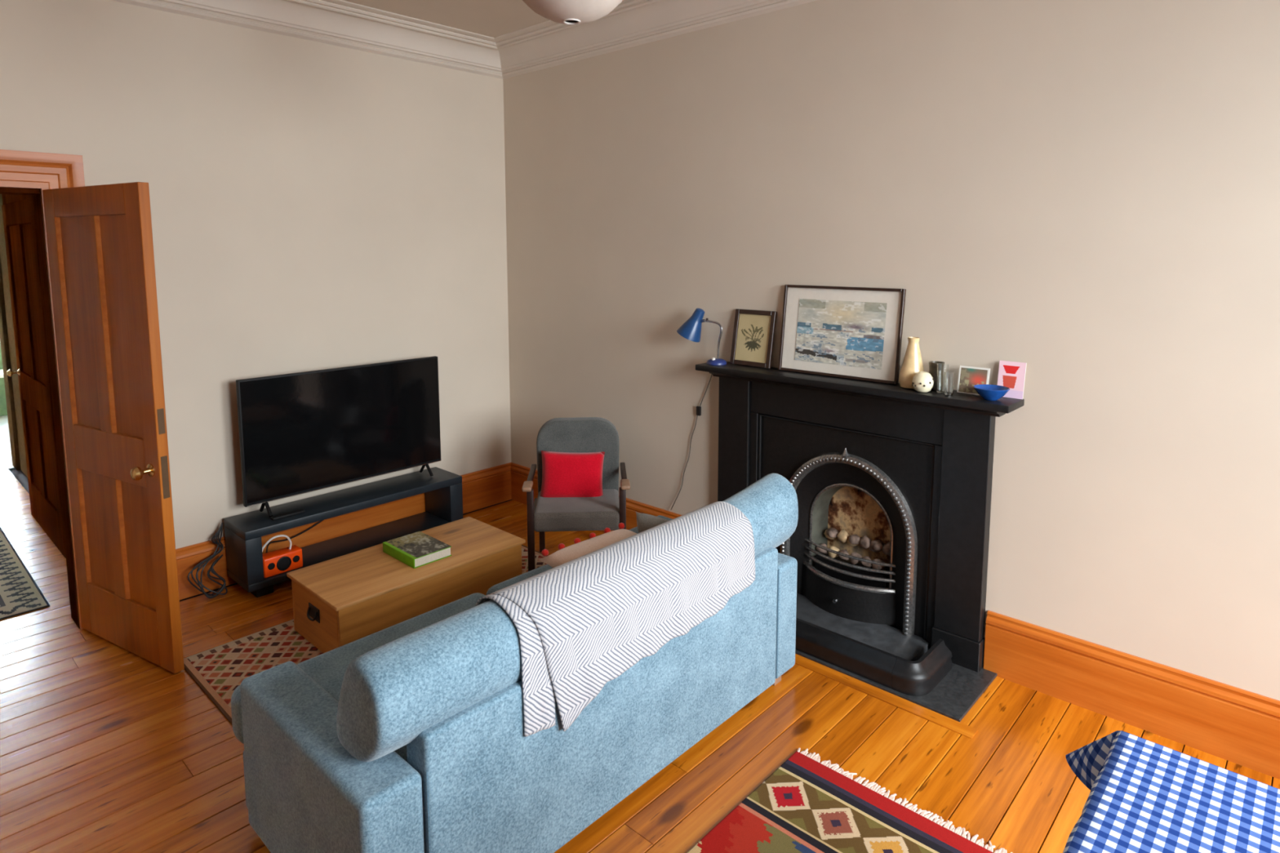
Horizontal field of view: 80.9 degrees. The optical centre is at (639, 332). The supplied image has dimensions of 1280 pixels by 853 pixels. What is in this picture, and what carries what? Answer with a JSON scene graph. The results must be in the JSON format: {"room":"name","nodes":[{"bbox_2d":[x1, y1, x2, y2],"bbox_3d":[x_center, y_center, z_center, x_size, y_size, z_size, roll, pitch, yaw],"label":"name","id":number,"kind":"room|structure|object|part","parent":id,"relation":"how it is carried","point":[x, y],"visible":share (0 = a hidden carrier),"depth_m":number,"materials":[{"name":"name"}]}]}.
{"room":"living room","nodes":[
{"label":"living room","id":0,"kind":"room"},
{"bbox_2d":[0,194,27,477],"bbox_3d":[-4.322,-0.363,5.325,1.380,2.980,0.150,6,9,43],"label":"wall","id":1,"kind":"structure","parent":0,"point":[2,244],"depth_m":5.66,"materials":[{"name":"grey paint"}]},
{"bbox_2d":[0,0,511,549],"bbox_3d":[-2.730,-0.123,3.180,0.150,2.980,5.550,6,9,43],"label":"wall","id":2,"kind":"structure","parent":0,"point":[315,206],"depth_m":3.91,"materials":[{"name":"paint"}]},
{"bbox_2d":[0,186,79,628],"bbox_3d":[-2.894,0.396,3.063,0.155,1.975,0.830,6,9,43],"label":"trim","id":3,"kind":"structure","parent":2,"relation":"attached to","point":[36,193],"depth_m":3.34,"materials":[{"name":"brown wood"}]},
{"bbox_2d":[0,149,84,630],"bbox_3d":[-2.824,0.329,2.990,0.036,2.125,1.130,6,9,43],"label":"trim","id":4,"kind":"structure","parent":2,"relation":"attached to","point":[18,169],"depth_m":3.19,"materials":[{"name":"brown wood"}]},
{"bbox_2d":[40,182,184,673],"bbox_3d":[-2.226,0.389,3.106,0.772,1.962,0.111,4,7,30],"label":"door","id":5,"kind":"structure","parent":2,"relation":"in","point":[100,237],"depth_m":3.09,"materials":[{"name":"brown wood"}]},
{"bbox_3d":[-2.453,-0.045,3.213,0.012,0.889,0.011,4,7,30],"label":"moulding","id":6,"kind":"part","parent":5,"relation":"part of","materials":[{"name":"brown wood"}]},
{"bbox_3d":[-2.351,-0.040,3.170,0.234,0.889,0.014,4,7,30],"label":"panel","id":7,"kind":"part","parent":5,"relation":"part of","materials":[{"name":"brown wood"}]},
{"bbox_3d":[-2.452,0.852,3.314,0.012,0.524,0.011,4,7,30],"label":"moulding","id":8,"kind":"part","parent":5,"relation":"part of","materials":[{"name":"brown wood"}]},
{"bbox_3d":[-2.211,-0.531,3.033,0.559,0.117,0.040,4,7,30],"label":"rail","id":9,"kind":"part","parent":5,"relation":"part of","materials":[{"name":"brown wood"}]},
{"bbox_3d":[-2.350,0.857,3.271,0.234,0.524,0.014,4,7,30],"label":"panel","id":10,"kind":"part","parent":5,"relation":"part of","materials":[{"name":"brown wood"}]},
{"bbox_3d":[-2.171,-0.027,3.053,0.012,0.889,0.011,4,7,30],"label":"moulding","id":11,"kind":"part","parent":5,"relation":"part of","materials":[{"name":"brown wood"}]},
{"bbox_3d":[-2.209,0.508,3.150,0.559,0.195,0.040,4,7,30],"label":"rail","id":12,"kind":"part","parent":5,"relation":"part of","materials":[{"name":"brown wood"}]},
{"bbox_3d":[-2.069,-0.022,3.010,0.234,0.889,0.014,4,7,30],"label":"panel","id":13,"kind":"part","parent":5,"relation":"part of","materials":[{"name":"brown wood"}]},
{"bbox_3d":[-2.170,0.870,3.155,0.012,0.524,0.011,4,7,30],"label":"moulding","id":14,"kind":"part","parent":5,"relation":"part of","materials":[{"name":"brown wood"}]},
{"bbox_3d":[-2.208,1.243,3.233,0.559,0.235,0.040,4,7,30],"label":"rail","id":15,"kind":"part","parent":5,"relation":"part of","materials":[{"name":"brown wood"}]},
{"bbox_3d":[-2.068,0.874,3.111,0.234,0.524,0.014,4,7,30],"label":"panel","id":16,"kind":"part","parent":5,"relation":"part of","materials":[{"name":"brown wood"}]},
{"bbox_3d":[-1.954,0.548,2.944,0.056,0.056,0.071,4,7,30],"label":"knob","id":17,"kind":"part","parent":5,"relation":"part of","materials":[{"name":"gold metal"}]},
{"bbox_3d":[-1.875,0.347,2.940,0.004,0.100,0.024,4,7,29],"label":"lock plate","id":18,"kind":"part","parent":5,"relation":"part of","materials":[{"name":"grey metal"}]},
{"bbox_3d":[-1.875,0.571,2.966,0.004,0.170,0.024,4,7,29],"label":"lock plate","id":19,"kind":"part","parent":5,"relation":"part of","materials":[{"name":"grey metal"}]},
{"bbox_2d":[110,0,502,79],"bbox_3d":[-2.636,-1.501,2.832,0.252,0.166,5.400,6,9,43],"label":"trim","id":20,"kind":"structure","parent":2,"relation":"attached to","point":[340,23],"depth_m":4.04,"materials":[{"name":"paint"}]},
{"bbox_2d":[175,462,511,599],"bbox_3d":[-1.660,1.116,4.348,0.026,0.253,2.300,6,9,43],"label":"baseboard","id":21,"kind":"structure","parent":2,"relation":"attached to","point":[489,486],"depth_m":4.30,"materials":[{"name":"brown wood"}]},
{"bbox_2d":[343,0,550,37],"bbox_3d":[-0.730,-1.437,1.060,5.750,0.100,5.700,6,9,43],"label":"ceiling","id":22,"kind":"structure","parent":0,"point":[491,18],"depth_m":4.03,"materials":[{"name":"paint"}]},
{"bbox_2d":[522,0,622,24],"bbox_3d":[-0.194,-1.191,2.098,0.371,0.621,0.371,6,9,43],"label":"paper lantern","id":23,"kind":"object","parent":22,"relation":"hanging from","point":[562,11],"visible":1,"depth_m":2.09,"materials":[{"name":"white paper"}]},
{"bbox_2d":[0,415,1279,852],"bbox_3d":[-3.127,1.388,3.620,12.300,0.120,5.700,6,9,43],"label":"floor","id":24,"kind":"structure","parent":0,"point":[104,748],"depth_m":2.59,"materials":[{"name":"brown wood"}]},
{"bbox_2d":[0,342,7,416],"bbox_3d":[-7.274,0.545,7.395,0.570,0.720,2.440,6,9,43],"label":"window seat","id":25,"kind":"object","parent":24,"relation":"on","point":[3,411],"visible":0.02,"depth_m":7.77,"materials":[{"name":"green paint"}]},
{"bbox_2d":[0,342,3,368],"bbox_3d":[-7.402,0.313,7.489,0.160,0.280,2.300,6,9,43],"label":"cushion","id":26,"kind":"object","parent":25,"relation":"on","point":[1,361],"depth_m":8.01,"materials":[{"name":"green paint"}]},
{"bbox_3d":[-7.274,0.486,7.389,0.570,0.040,2.440,6,9,43],"label":"seat","id":27,"kind":"part","parent":25,"relation":"part of","materials":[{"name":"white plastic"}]},
{"bbox_2d":[0,526,49,620],"bbox_3d":[-3.819,1.299,3.844,1.700,0.005,1.000,6,9,43],"label":"rug","id":28,"kind":"object","parent":24,"relation":"on","point":[20,593],"visible":1,"depth_m":3.83,"materials":[{"name":"fabric"}]},
{"bbox_2d":[187,522,227,598],"bbox_3d":[-2.136,1.137,3.709,0.102,0.337,0.192,6,9,43],"label":"cable bundle","id":29,"kind":"object","parent":24,"relation":"on","point":[220,546],"visible":1,"depth_m":3.72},
{"bbox_2d":[223,466,462,597],"bbox_3d":[-1.591,1.080,4.181,0.288,0.360,1.228,6,9,43],"label":"tv stand","id":30,"kind":"object","parent":24,"relation":"on","point":[243,532],"visible":0.89,"depth_m":4.10,"materials":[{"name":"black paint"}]},
{"bbox_3d":[-1.983,1.104,3.759,0.286,0.226,0.075,6,9,43],"label":"post","id":31,"kind":"part","parent":30,"relation":"part of","materials":[{"name":"blue paint"}]},
{"bbox_2d":[262,534,302,577],"bbox_3d":[-1.824,1.114,3.805,0.090,0.193,0.193,6,9,43],"label":"radio","id":32,"kind":"object","parent":30,"relation":"on","point":[283,560],"visible":0.88,"depth_m":3.78,"materials":[{"name":"orange plastic"}]},
{"bbox_3d":[-1.832,1.073,3.784,0.022,0.106,0.157,6,9,43],"label":"handle","id":33,"kind":"part","parent":32,"relation":"part of","materials":[{"name":"white plastic"}]},
{"bbox_2d":[271,508,305,520],"bbox_3d":[-1.799,0.930,3.838,0.040,0.016,0.160,6,9,43],"label":"remote control","id":34,"kind":"object","parent":30,"relation":"on","point":[299,511],"visible":1,"depth_m":3.83,"materials":[{"name":"plastic"}]},
{"bbox_2d":[266,520,323,552],"bbox_3d":[-1.811,1.049,4.055,0.078,0.178,0.525,3,7,27],"label":"power cable","id":35,"kind":"object","parent":30,"relation":"on","point":[268,544],"visible":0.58,"depth_m":4.03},
{"bbox_2d":[235,355,440,516],"bbox_3d":[-1.607,0.542,4.158,0.138,0.711,1.128,6,9,43],"label":"television","id":36,"kind":"object","parent":30,"relation":"on","point":[300,433],"visible":1,"depth_m":4.08,"materials":[{"name":"plastic"}]},
{"bbox_3d":[-1.922,0.894,3.856,0.138,0.081,0.018,6,9,43],"label":"leg","id":37,"kind":"part","parent":36,"relation":"part of","materials":[{"name":"plastic"}]},
{"bbox_3d":[-1.597,0.828,4.182,0.002,0.004,1.120,6,9,43],"label":"trim","id":38,"kind":"part","parent":36,"relation":"part of","materials":[{"name":"silver metal"}]},
{"bbox_3d":[-1.291,0.817,4.532,0.138,0.081,0.018,6,9,43],"label":"leg","id":39,"kind":"part","parent":36,"relation":"part of","materials":[{"name":"plastic"}]},
{"bbox_3d":[-1.202,1.008,4.595,0.286,0.226,0.085,6,9,43],"label":"post","id":40,"kind":"part","parent":30,"relation":"part of","materials":[{"name":"blue paint"}]},
{"bbox_2d":[183,544,546,724],"bbox_3d":[-0.863,1.351,3.342,1.300,0.008,1.750,6,9,43],"label":"rug","id":41,"kind":"object","parent":24,"relation":"on","point":[218,671],"visible":0.07,"depth_m":3.16,"materials":[{"name":"fabric"}]},
{"bbox_2d":[286,516,525,653],"bbox_3d":[-1.076,1.185,3.555,0.486,0.272,0.974,6,9,43],"label":"chest","id":42,"kind":"object","parent":41,"relation":"on","point":[340,601],"visible":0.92,"depth_m":3.35,"materials":[{"name":"brown wood"}]},
{"bbox_3d":[-1.395,1.199,3.215,0.100,0.060,0.005,6,9,43],"label":"handle plate","id":43,"kind":"part","parent":42,"relation":"part of","materials":[{"name":"black metal"}]},
{"bbox_3d":[-1.073,1.059,3.543,0.486,0.018,0.967,6,9,43],"label":"lid","id":44,"kind":"part","parent":42,"relation":"part of","materials":[{"name":"brown wood"}]},
{"bbox_2d":[382,531,451,568],"bbox_3d":[-1.056,1.025,3.555,0.280,0.046,0.198,6,9,43],"label":"book","id":45,"kind":"object","parent":42,"relation":"on","point":[416,549],"visible":1,"depth_m":3.51,"materials":[{"name":"green paper"}]},
{"bbox_2d":[231,473,798,852],"bbox_3d":[-0.299,1.023,2.620,0.873,0.818,1.840,6,9,43],"label":"sofa","id":46,"kind":"object","parent":24,"relation":"on","point":[406,736],"visible":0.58,"depth_m":1.99,"materials":[{"name":"blue fabric"}]},
{"bbox_3d":[-0.829,1.239,1.983,0.741,0.459,0.155,6,9,43],"label":"arm","id":47,"kind":"part","parent":46,"relation":"part of"},
{"bbox_2d":[296,592,485,762],"bbox_3d":[-0.604,1.124,2.392,0.740,0.168,0.747,6,9,43],"label":"seat cushion","id":48,"kind":"object","parent":46,"relation":"on","point":[328,669],"depth_m":2.46,"materials":[{"name":"blue fabric"}]},
{"bbox_2d":[486,564,552,595],"bbox_3d":[-0.092,1.061,2.941,0.740,0.168,0.747,6,9,43],"label":"seat cushion","id":49,"kind":"object","parent":46,"relation":"on","point":[515,580],"depth_m":2.97,"materials":[{"name":"fabric"}]},
{"bbox_2d":[539,522,636,568],"bbox_3d":[-0.096,0.906,2.974,0.460,0.120,0.404,-6,9,-44],"label":"cushion","id":50,"kind":"object","parent":46,"relation":"on","point":[564,555],"visible":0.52,"depth_m":2.98,"materials":[{"name":"beige fabric"}]},
{"bbox_3d":[-0.021,1.150,2.369,0.100,0.547,1.514,6,9,43],"label":"panel","id":51,"kind":"part","parent":46,"relation":"part of","materials":[{"name":"blue fabric"}]},
{"bbox_2d":[475,501,755,737],"bbox_3d":[-0.045,0.858,2.419,0.301,0.385,1.043,6,9,43],"label":"throw blanket","id":52,"kind":"object","parent":46,"relation":"on","point":[581,623],"visible":0.93,"depth_m":2.22,"materials":[{"name":"white fabric"}]},
{"bbox_2d":[635,511,668,533],"bbox_3d":[0.103,0.865,3.174,0.300,0.161,0.102,6,9,43],"label":"cushion","id":53,"kind":"object","parent":46,"relation":"on","point":[645,522],"visible":0.23,"depth_m":3.19,"materials":[{"name":"grey fabric"}]},
{"bbox_3d":[0.310,1.100,3.203,0.741,0.459,0.155,6,9,43],"label":"arm","id":54,"kind":"part","parent":46,"relation":"part of"},
{"bbox_2d":[521,417,630,571],"bbox_3d":[-0.336,0.884,4.055,0.548,0.773,0.501,0,6,-3],"label":"armchair","id":55,"kind":"object","parent":24,"relation":"on","point":[573,434],"visible":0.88,"depth_m":4.07,"materials":[{"name":"grey fabric"}]},
{"bbox_3d":[-0.575,0.785,3.838,0.048,0.024,0.120,0,6,-3],"label":"armrest","id":56,"kind":"part","parent":55,"relation":"part of","materials":[{"name":"brown wood"}]},
{"bbox_3d":[-0.559,1.043,3.850,0.034,0.490,0.035,0,6,-3],"label":"leg","id":57,"kind":"part","parent":55,"relation":"part of","materials":[{"name":"brown wood"}]},
{"bbox_3d":[-0.571,0.973,4.048,0.020,0.040,0.373,0,6,-3],"label":"rail","id":58,"kind":"part","parent":55,"relation":"part of","materials":[{"name":"wood"}]},
{"bbox_3d":[-0.557,1.084,4.267,0.030,0.329,0.032,0,6,-3],"label":"leg","id":59,"kind":"part","parent":55,"relation":"part of","materials":[{"name":"brown wood"}]},
{"bbox_2d":[540,450,604,497],"bbox_3d":[-0.371,0.786,4.117,0.359,0.274,0.119,0,6,-3],"label":"cushion","id":60,"kind":"object","parent":55,"relation":"on","point":[564,474],"visible":0.98,"depth_m":4.08,"materials":[{"name":"red fabric"}]},
{"bbox_3d":[-0.336,0.947,4.057,0.450,0.100,0.450,0,6,-3],"label":"seat","id":61,"kind":"part","parent":55,"relation":"part of","materials":[{"name":"grey fabric"}]},
{"bbox_3d":[-0.347,0.705,4.221,0.460,0.456,0.070,0,6,-3],"label":"backrest","id":62,"kind":"part","parent":55,"relation":"part of","materials":[{"name":"grey fabric"}]},
{"bbox_3d":[-0.089,1.043,3.878,0.034,0.497,0.035,0,6,-3],"label":"leg","id":63,"kind":"part","parent":55,"relation":"part of","materials":[{"name":"brown wood"}]},
{"bbox_3d":[-0.076,0.781,3.867,0.048,0.024,0.120,0,6,-3],"label":"armrest","id":64,"kind":"part","parent":55,"relation":"part of","materials":[{"name":"brown wood"}]},
{"bbox_2d":[687,747,1012,852],"bbox_3d":[0.480,1.542,1.594,1.263,0.014,1.599,6,9,43],"label":"rug","id":65,"kind":"object","parent":24,"relation":"on","point":[806,805],"visible":1,"depth_m":2.25,"materials":[{"name":"fabric"}]},
{"bbox_2d":[695,361,1024,738],"bbox_3d":[0.809,0.778,3.345,1.572,1.142,0.644,6,9,43],"label":"fireplace","id":66,"kind":"object","parent":24,"relation":"on","point":[891,483],"visible":0.76,"depth_m":3.28,"materials":[{"name":"black paint"}]},
{"bbox_2d":[670,307,726,510],"bbox_3d":[0.271,0.441,3.918,0.422,1.147,0.175,6,9,43],"label":"desk lamp","id":67,"kind":"object","parent":66,"relation":"on","point":[691,330],"visible":0.99,"depth_m":3.80,"materials":[{"name":"blue metal"}]},
{"bbox_3d":[0.258,-0.040,3.845,0.144,0.174,0.130,6,9,43],"label":"lamp shade","id":68,"kind":"part","parent":67,"relation":"part of","materials":[{"name":"blue metal"}]},
{"bbox_3d":[0.294,0.563,4.003,0.069,0.885,0.354,-4,8,-33],"label":"cord","id":69,"kind":"part","parent":67,"relation":"part of","materials":[{"name":"grey plastic"}]},
{"bbox_2d":[696,405,701,415],"bbox_3d":[0.312,0.415,3.986,0.025,0.050,0.016,6,9,43],"label":"switch","id":70,"kind":"object","parent":67,"relation":"attached to","point":[698,408],"depth_m":3.98,"materials":[{"name":"black plastic"}]},
{"bbox_3d":[0.365,0.036,3.775,0.119,0.198,0.011,6,9,43],"label":"arm","id":71,"kind":"part","parent":67,"relation":"part of","materials":[{"name":"silver metal"}]},
{"bbox_2d":[729,308,777,368],"bbox_3d":[0.555,0.026,3.688,0.233,0.274,0.060,6,9,43],"label":"picture frame","id":72,"kind":"object","parent":66,"relation":"on","point":[753,332],"visible":1,"depth_m":3.69,"materials":[{"name":"wood"}]},
{"bbox_2d":[734,313,771,363],"bbox_3d":[0.555,0.026,3.688,0.190,0.228,0.037,6,9,43],"label":"picture","id":73,"kind":"object","parent":72,"relation":"attached to","point":[753,331],"depth_m":3.69,"materials":[{"name":"paper"}]},
{"bbox_3d":[0.889,1.219,3.416,0.022,0.022,0.031,6,9,43],"label":"knob","id":74,"kind":"part","parent":66,"relation":"part of","materials":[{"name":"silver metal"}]},
{"bbox_2d":[777,284,906,384],"bbox_3d":[0.890,-0.004,3.369,0.584,0.404,0.062,6,9,43],"label":"picture frame","id":75,"kind":"object","parent":66,"relation":"on","point":[849,332],"visible":1,"depth_m":3.35,"materials":[{"name":"paper"}]},
{"bbox_2d":[794,298,887,369],"bbox_3d":[0.892,0.000,3.369,0.428,0.285,0.032,6,9,43],"label":"picture","id":76,"kind":"object","parent":75,"relation":"attached to","point":[841,334],"depth_m":3.36,"materials":[{"name":"paper"}]},
{"bbox_3d":[0.886,0.252,3.364,1.380,0.041,0.124,6,9,43],"label":"shelf moulding","id":77,"kind":"part","parent":66,"relation":"part of","materials":[{"name":"black paint"}]},
{"bbox_2d":[695,361,1024,413],"bbox_3d":[0.878,0.221,3.322,1.471,0.030,0.191,6,9,43],"label":"mantel shelf","id":78,"kind":"object","parent":66,"relation":"attached to","point":[974,402],"depth_m":3.18,"materials":[{"name":"black paint"}]},
{"bbox_3d":[0.810,1.314,3.399,0.900,0.040,0.315,6,9,43],"label":"hearth plate","id":79,"kind":"part","parent":66,"relation":"part of","materials":[{"name":"black metal"}]},
{"bbox_2d":[795,617,952,696],"bbox_3d":[0.746,1.285,3.334,1.156,0.112,0.302,6,9,43],"label":"fender","id":80,"kind":"object","parent":66,"relation":"on","point":[919,677],"visible":0.46,"depth_m":3.00,"materials":[{"name":"black paint"}]},
{"bbox_3d":[0.664,1.295,3.247,0.910,0.112,0.062,6,9,43],"label":"rail","id":81,"kind":"part","parent":80,"relation":"part of","materials":[{"name":"black metal"}]},
{"bbox_2d":[898,337,924,389],"bbox_3d":[1.129,0.124,3.107,0.104,0.210,0.104,6,9,43],"label":"vase","id":82,"kind":"object","parent":66,"relation":"on","point":[912,364],"visible":0.84,"depth_m":3.08,"materials":[{"name":"beige ceramic"}]},
{"bbox_2d":[911,371,934,392],"bbox_3d":[1.139,0.199,3.022,0.083,0.081,0.086,6,9,43],"label":"vase","id":83,"kind":"object","parent":66,"relation":"on","point":[922,381],"visible":1,"depth_m":3.00,"materials":[{"name":"beige ceramic"}]},
{"bbox_2d":[928,360,944,391],"bbox_3d":[1.207,0.177,3.060,0.060,0.115,0.060,6,9,43],"label":"jar","id":84,"kind":"object","parent":66,"relation":"on","point":[932,364],"visible":0.46,"depth_m":3.04,"materials":[{"name":"glass"}]},
{"bbox_2d":[936,363,948,393],"bbox_3d":[1.209,0.183,3.004,0.044,0.115,0.044,6,9,43],"label":"drinking glass","id":85,"kind":"object","parent":66,"relation":"on","point":[941,367],"visible":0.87,"depth_m":2.99,"materials":[{"name":"clear glass"}]},
{"bbox_2d":[944,371,955,395],"bbox_3d":[1.219,0.201,2.962,0.038,0.090,0.038,6,9,43],"label":"drinking glass","id":86,"kind":"object","parent":66,"relation":"on","point":[948,375],"visible":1,"depth_m":2.95,"materials":[{"name":"clear glass"}]},
{"bbox_2d":[956,365,990,395],"bbox_3d":[1.320,0.190,2.974,0.115,0.107,0.023,6,9,43],"label":"photo card","id":87,"kind":"object","parent":66,"relation":"on","point":[969,376],"visible":0.87,"depth_m":2.98,"materials":[{"name":"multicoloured paper"}]},
{"bbox_2d":[973,384,1009,400],"bbox_3d":[1.340,0.232,2.866,0.128,0.048,0.128,6,9,43],"label":"bowl","id":88,"kind":"object","parent":66,"relation":"on","point":[988,392],"visible":1,"depth_m":2.84,"materials":[{"name":"blue ceramic"}]},
{"bbox_2d":[997,360,1026,399],"bbox_3d":[1.433,0.182,2.899,0.096,0.139,0.023,6,9,43],"label":"greeting card","id":89,"kind":"object","parent":66,"relation":"on","point":[1011,375],"visible":0.89,"depth_m":2.89,"materials":[{"name":"pink paper"}]},
{"bbox_3d":[0.862,1.257,0.783,0.875,0.728,1.275,6,9,43],"label":"dining table","id":90,"kind":"object","parent":24,"relation":"on","visible":0},
{"bbox_2d":[1062,730,1279,852],"bbox_3d":[0.862,0.978,0.752,1.130,0.173,1.529,6,9,43],"label":"tablecloth","id":91,"kind":"object","parent":90,"relation":"on","point":[1145,796],"visible":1,"depth_m":1.32,"materials":[{"name":"blue fabric"}]},
{"bbox_2d":[502,0,1279,701],"bbox_3d":[1.141,-0.139,3.271,5.400,2.980,0.150,6,9,43],"label":"wall","id":92,"kind":"structure","parent":0,"point":[1085,194],"depth_m":2.91,"materials":[{"name":"paint"}]},
{"bbox_2d":[511,462,681,533],"bbox_3d":[-0.236,1.088,4.576,1.803,0.253,0.026,6,9,43],"label":"baseboard","id":93,"kind":"structure","parent":92,"relation":"attached to","point":[519,473],"depth_m":4.96,"materials":[{"name":"brown wood"}]},
{"bbox_2d":[493,0,817,79],"bbox_3d":[1.002,-1.522,2.967,5.400,0.166,0.252,6,9,43],"label":"trim","id":94,"kind":"structure","parent":92,"relation":"attached to","point":[632,23],"depth_m":4.07,"materials":[{"name":"paint"}]},
{"bbox_2d":[983,610,1279,779],"bbox_3d":[2.236,1.341,2.297,2.255,0.253,0.026,6,9,43],"label":"baseboard","id":95,"kind":"structure","parent":92,"relation":"attached to","point":[1235,725],"depth_m":2.69,"materials":[{"name":"brown wood"}]},
{"bbox_3d":[-5.614,-0.331,5.059,0.150,2.980,3.600,6,9,43],"label":"wall","id":96,"kind":"structure","parent":0,"visible":0},
{"bbox_2d":[0,259,20,470],"bbox_3d":[-5.279,-0.002,5.437,0.200,2.240,1.350,6,9,43],"label":"trim","id":97,"kind":"structure","parent":96,"relation":"attached to","point":[3,329],"depth_m":5.81,"materials":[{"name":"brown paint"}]},
{"bbox_3d":[-3.185,-0.234,4.169,1.870,2.980,0.150,6,9,43],"label":"wall","id":98,"kind":"structure","parent":0,"visible":0},
{"bbox_2d":[1,194,33,204],"bbox_3d":[-3.293,0.201,4.196,1.980,2.110,0.030,6,9,43],"label":"trim","id":99,"kind":"structure","parent":98,"relation":"attached to","point":[6,198],"depth_m":4.47,"materials":[{"name":"brown wood"}]},
{"bbox_2d":[1,197,66,558],"bbox_3d":[-3.587,0.235,4.413,1.020,1.985,0.100,6,9,43],"label":"door","id":100,"kind":"structure","parent":98,"relation":"in","point":[19,217],"depth_m":4.39,"materials":[{"name":"brown wood"}]},
{"bbox_3d":[-3.924,0.250,4.701,0.047,0.048,0.060,6,9,43],"label":"knob","id":101,"kind":"part","parent":100,"relation":"part of","materials":[{"name":"gold metal"}]},
{"bbox_3d":[-3.568,-0.690,4.331,0.799,0.130,0.040,6,9,43],"label":"rail","id":102,"kind":"part","parent":100,"relation":"part of","materials":[{"name":"brown wood"}]},
{"bbox_3d":[-3.730,-0.195,4.543,0.348,0.898,0.023,6,9,43],"label":"panel","id":103,"kind":"part","parent":100,"relation":"part of","materials":[{"name":"brown wood"}]},
{"bbox_3d":[-3.729,0.699,4.644,0.348,0.538,0.023,6,9,43],"label":"panel","id":104,"kind":"part","parent":100,"relation":"part of","materials":[{"name":"brown wood"}]},
{"bbox_3d":[-3.401,-0.161,4.239,0.348,0.898,0.023,6,9,43],"label":"panel","id":105,"kind":"part","parent":100,"relation":"part of","materials":[{"name":"brown wood"}]},
{"bbox_3d":[-3.567,0.359,4.449,0.799,0.180,0.040,6,9,43],"label":"rail","id":106,"kind":"part","parent":100,"relation":"part of","materials":[{"name":"brown wood"}]},
{"bbox_3d":[-3.566,1.102,4.533,0.799,0.235,0.040,6,9,43],"label":"rail","id":107,"kind":"part","parent":100,"relation":"part of","materials":[{"name":"brown wood"}]},
{"bbox_3d":[-3.399,0.733,4.340,0.348,0.538,0.023,6,9,43],"label":"panel","id":108,"kind":"part","parent":100,"relation":"part of","materials":[{"name":"brown wood"}]}
]}

